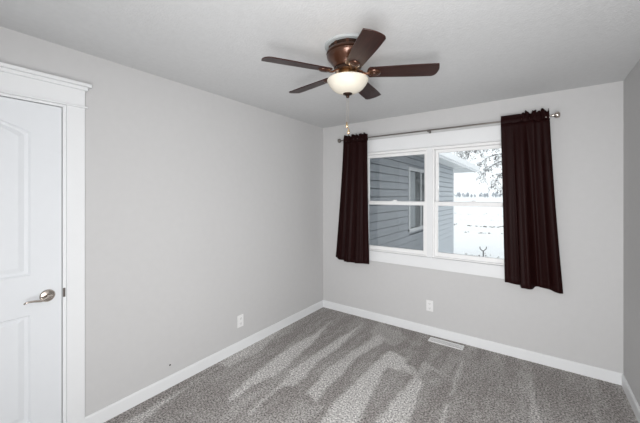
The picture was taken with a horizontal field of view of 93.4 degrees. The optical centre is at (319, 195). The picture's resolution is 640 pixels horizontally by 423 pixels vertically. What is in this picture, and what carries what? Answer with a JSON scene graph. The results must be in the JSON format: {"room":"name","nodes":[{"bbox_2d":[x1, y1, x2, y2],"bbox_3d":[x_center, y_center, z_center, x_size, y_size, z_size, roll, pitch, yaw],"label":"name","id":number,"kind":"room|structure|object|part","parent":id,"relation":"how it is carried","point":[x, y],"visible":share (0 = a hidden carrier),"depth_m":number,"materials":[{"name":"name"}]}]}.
{"room":"empty bedroom","nodes":[
{"label":"empty bedroom","id":0,"kind":"room"},
{"bbox_2d":[0,26,322,416],"bbox_3d":[-1.171,0.377,2.566,0.160,2.590,3.950,0,0,36],"label":"wall","id":1,"kind":"structure","parent":0,"point":[204,209],"depth_m":2.44,"materials":[{"name":"paint"}]},
{"bbox_2d":[0,96,64,422],"bbox_3d":[-1.787,0.486,1.543,0.100,2.047,0.771,0,0,36],"label":"door","id":2,"kind":"structure","parent":1,"relation":"in","point":[30,132],"depth_m":1.74,"materials":[{"name":"white paint"}]},
{"bbox_3d":[-1.609,0.601,1.726,0.024,0.026,0.128,0,0,29],"label":"lever","id":3,"kind":"part","parent":2,"relation":"part of","materials":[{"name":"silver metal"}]},
{"bbox_3d":[-1.604,0.597,1.782,0.048,0.072,0.072,0,0,36],"label":"handle","id":4,"kind":"part","parent":2,"relation":"part of","materials":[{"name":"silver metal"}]},
{"bbox_2d":[0,62,91,422],"bbox_3d":[-1.833,0.406,1.567,0.166,2.233,1.035,0,0,36],"label":"trim","id":5,"kind":"structure","parent":1,"relation":"attached to","point":[16,82],"depth_m":1.87,"materials":[{"name":"white paint"}]},
{"bbox_2d":[85,300,322,422],"bbox_3d":[-0.737,1.476,3.025,0.013,0.092,2.672,0,0,36],"label":"baseboard","id":6,"kind":"structure","parent":1,"relation":"attached to","point":[128,402],"depth_m":2.50,"materials":[{"name":"white paint"}]},
{"bbox_2d":[237,314,242,327],"bbox_3d":[-0.781,1.235,2.966,0.010,0.118,0.072,0,0,36],"label":"wall outlet","id":7,"kind":"object","parent":1,"relation":"attached to","point":[240,317],"visible":1,"depth_m":2.96,"materials":[{"name":"white plastic"}]},
{"bbox_2d":[0,0,639,127],"bbox_3d":[0.132,-0.993,1.726,3.237,0.150,4.100,0,0,36],"label":"ceiling","id":8,"kind":"structure","parent":0,"point":[485,50],"depth_m":1.79,"materials":[{"name":"paint"}]},
{"bbox_2d":[261,28,439,133],"bbox_3d":[0.173,-0.646,1.886,1.021,0.543,1.009,0,0,36],"label":"ceiling fan","id":9,"kind":"object","parent":8,"relation":"hanging from","point":[347,54],"visible":1,"depth_m":1.76,"materials":[{"name":"wood"}]},
{"bbox_3d":[-0.122,-0.742,1.712,0.416,0.006,0.118,-2,13,-26],"label":"blade","id":10,"kind":"part","parent":9,"relation":"part of","materials":[{"name":"brown wood"}]},
{"bbox_3d":[-0.058,-0.756,2.089,0.118,0.006,0.416,-16,12,-43],"label":"blade","id":11,"kind":"part","parent":9,"relation":"part of","materials":[{"name":"brown wood"}]},
{"bbox_2d":[330,38,355,46],"bbox_3d":[0.170,-0.896,1.856,0.232,0.028,0.232,0,0,36],"label":"fan canopy","id":12,"kind":"object","parent":9,"relation":"attached to","point":[337,42],"depth_m":1.75,"materials":[{"name":"brown metal"}]},
{"bbox_3d":[0.170,-0.667,1.856,0.253,0.091,0.253,0,0,36],"label":"lamp shade","id":13,"kind":"part","parent":9,"relation":"part of","materials":[{"name":"white glass"}]},
{"bbox_3d":[0.218,-0.734,1.534,0.118,0.006,0.416,12,1,-9],"label":"blade","id":14,"kind":"part","parent":9,"relation":"part of","materials":[{"name":"brown wood"}]},
{"bbox_3d":[0.322,-0.753,2.145,0.118,0.006,0.416,-13,-6,27],"label":"blade","id":15,"kind":"part","parent":9,"relation":"part of","materials":[{"name":"brown wood"}]},
{"bbox_3d":[0.492,-0.742,1.802,0.416,0.006,0.118,2,-12,10],"label":"blade","id":16,"kind":"part","parent":9,"relation":"part of","materials":[{"name":"brown wood"}]},
{"bbox_2d":[104,307,637,422],"bbox_3d":[0.132,1.597,1.726,2.937,0.150,3.800,0,0,36],"label":"floor","id":17,"kind":"structure","parent":0,"point":[327,365],"depth_m":2.41,"materials":[{"name":"grey carpet"}]},
{"bbox_2d":[428,337,463,349],"bbox_3d":[1.288,1.513,3.090,0.334,0.016,0.096,0,0,36],"label":"floor vent","id":18,"kind":"object","parent":17,"relation":"in","point":[431,339],"visible":1,"depth_m":3.08,"materials":[{"name":"white plastic"}]},
{"bbox_2d":[323,81,622,372],"bbox_3d":[1.281,0.602,3.333,3.237,3.040,0.150,0,0,36],"label":"wall","id":19,"kind":"structure","parent":0,"point":[583,324],"depth_m":2.70,"materials":[{"name":"paint"}]},
{"bbox_2d":[426,300,432,311],"bbox_3d":[1.197,1.207,3.294,0.072,0.118,0.010,0,0,36],"label":"wall outlet","id":20,"kind":"object","parent":19,"relation":"attached to","point":[429,304],"visible":1,"depth_m":3.29,"materials":[{"name":"white plastic"}]},
{"bbox_2d":[367,141,503,265],"bbox_3d":[1.242,0.077,3.354,1.630,1.200,0.131,0,0,36],"label":"window","id":21,"kind":"structure","parent":19,"relation":"in","point":[488,145],"depth_m":3.29,"materials":[{"name":"white plastic"}]},
{"bbox_3d":[0.904,-0.194,3.602,0.746,0.607,0.030,0,0,36],"label":"sash","id":22,"kind":"part","parent":21,"relation":"part of","materials":[{"name":"white plastic"}]},
{"bbox_3d":[0.883,0.367,3.573,0.750,0.591,0.030,0,0,36],"label":"sash","id":23,"kind":"part","parent":21,"relation":"part of","materials":[{"name":"clear glass"}]},
{"bbox_3d":[0.900,0.077,3.598,0.790,1.200,0.131,0,0,36],"label":"frame","id":24,"kind":"part","parent":21,"relation":"part of","materials":[{"name":"white plastic"}]},
{"bbox_3d":[1.583,0.077,3.110,0.792,1.200,0.131,0,0,36],"label":"frame","id":25,"kind":"part","parent":21,"relation":"part of","materials":[{"name":"white plastic"}]},
{"bbox_3d":[1.586,-0.194,3.114,0.748,0.607,0.030,0,0,36],"label":"sash","id":26,"kind":"part","parent":21,"relation":"part of","materials":[{"name":"white plastic"}]},
{"bbox_3d":[1.565,0.367,3.085,0.752,0.591,0.030,0,0,36],"label":"sash","id":27,"kind":"part","parent":21,"relation":"part of","materials":[{"name":"clear glass"}]},
{"bbox_2d":[367,125,504,278],"bbox_3d":[1.199,0.063,3.294,1.830,1.472,0.048,0,0,36],"label":"trim","id":28,"kind":"structure","parent":19,"relation":"attached to","point":[491,133],"depth_m":3.28,"materials":[{"name":"white paint"}]},
{"bbox_3d":[1.200,0.683,3.294,1.630,0.012,0.032,0,0,36],"label":"sill","id":29,"kind":"part","parent":28,"relation":"part of","materials":[{"name":"white paint"}]},
{"bbox_2d":[337,112,559,142],"bbox_3d":[1.162,-0.692,3.259,2.244,0.064,0.108,0,0,36],"label":"curtain rod","id":30,"kind":"object","parent":19,"relation":"attached to","point":[557,114],"visible":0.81,"depth_m":3.11,"materials":[{"name":"grey metal"}]},
{"bbox_2d":[336,133,368,263],"bbox_3d":[0.389,0.033,3.758,0.485,1.601,0.069,0,0,36],"label":"curtain","id":31,"kind":"object","parent":30,"relation":"hanging from","point":[353,228],"visible":1,"depth_m":3.73,"materials":[{"name":"brown fabric"}]},
{"bbox_2d":[501,108,562,293],"bbox_3d":[1.881,0.037,2.695,0.459,1.610,0.083,0,0,32],"label":"curtain","id":32,"kind":"object","parent":30,"relation":"hanging from","point":[531,243],"visible":1,"depth_m":2.70,"materials":[{"name":"brown fabric"}]},
{"bbox_2d":[323,300,622,384],"bbox_3d":[1.233,1.476,3.267,2.937,0.092,0.013,0,0,36],"label":"baseboard","id":33,"kind":"structure","parent":19,"relation":"attached to","point":[610,376],"depth_m":2.94,"materials":[{"name":"white paint"}]},
{"bbox_2d":[623,60,639,405],"bbox_3d":[1.344,0.377,0.767,0.150,2.590,3.950,0,0,36],"label":"wall","id":34,"kind":"structure","parent":0,"point":[631,83],"depth_m":2.21,"materials":[{"name":"paint"}]},
{"bbox_2d":[622,374,639,422],"bbox_3d":[1.318,1.476,0.871,0.013,0.092,3.787,0,0,36],"label":"baseboard","id":35,"kind":"structure","parent":34,"relation":"attached to","point":[631,398],"depth_m":2.16,"materials":[{"name":"white paint"}]},
{"label":"outside","id":36,"kind":"structure","parent":0,"visible":0},
{"bbox_2d":[454,196,503,258],"bbox_3d":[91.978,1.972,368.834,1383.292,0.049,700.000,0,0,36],"label":"snow field","id":37,"kind":"structure","parent":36,"point":[469,243],"depth_m":17.90,"materials":[{"name":"white snow"}]},
{"bbox_2d":[369,152,478,253],"bbox_3d":[0.681,0.117,8.062,5.460,4.110,6.827,0,0,36],"label":"house wing","id":38,"kind":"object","parent":37,"relation":"on","point":[399,178],"visible":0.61,"depth_m":5.93,"materials":[{"name":"plastic"}]},
{"bbox_2d":[410,172,414,227],"bbox_3d":[1.902,0.087,6.195,0.001,1.130,0.330,0,0,36],"label":"window frame","id":39,"kind":"structure","parent":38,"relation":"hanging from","point":[412,174],"depth_m":6.19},
{"bbox_3d":[1.989,0.087,6.326,0.008,1.170,0.697,0,0,36],"label":"pane","id":40,"kind":"part","parent":38,"relation":"part of","materials":[{"name":"clear glass"}]},
{"bbox_3d":[2.319,0.087,6.787,0.008,1.170,0.317,0,0,36],"label":"pane","id":41,"kind":"part","parent":38,"relation":"part of","materials":[{"name":"clear glass"}]},
{"bbox_3d":[4.067,0.567,9.272,0.082,2.810,0.060,0,0,36],"label":"corner post","id":42,"kind":"part","parent":38,"relation":"part of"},
{"bbox_2d":[454,149,502,194],"bbox_3d":[6.828,-0.486,10.323,4.208,5.130,1.508,0,0,37],"label":"tree","id":43,"kind":"object","parent":37,"relation":"on","point":[485,169],"visible":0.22,"depth_m":10.72,"materials":[{"name":"grey plant"}]},
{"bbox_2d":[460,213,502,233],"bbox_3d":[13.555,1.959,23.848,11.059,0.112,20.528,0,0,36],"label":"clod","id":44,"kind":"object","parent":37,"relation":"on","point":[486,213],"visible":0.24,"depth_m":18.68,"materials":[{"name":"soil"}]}
]}

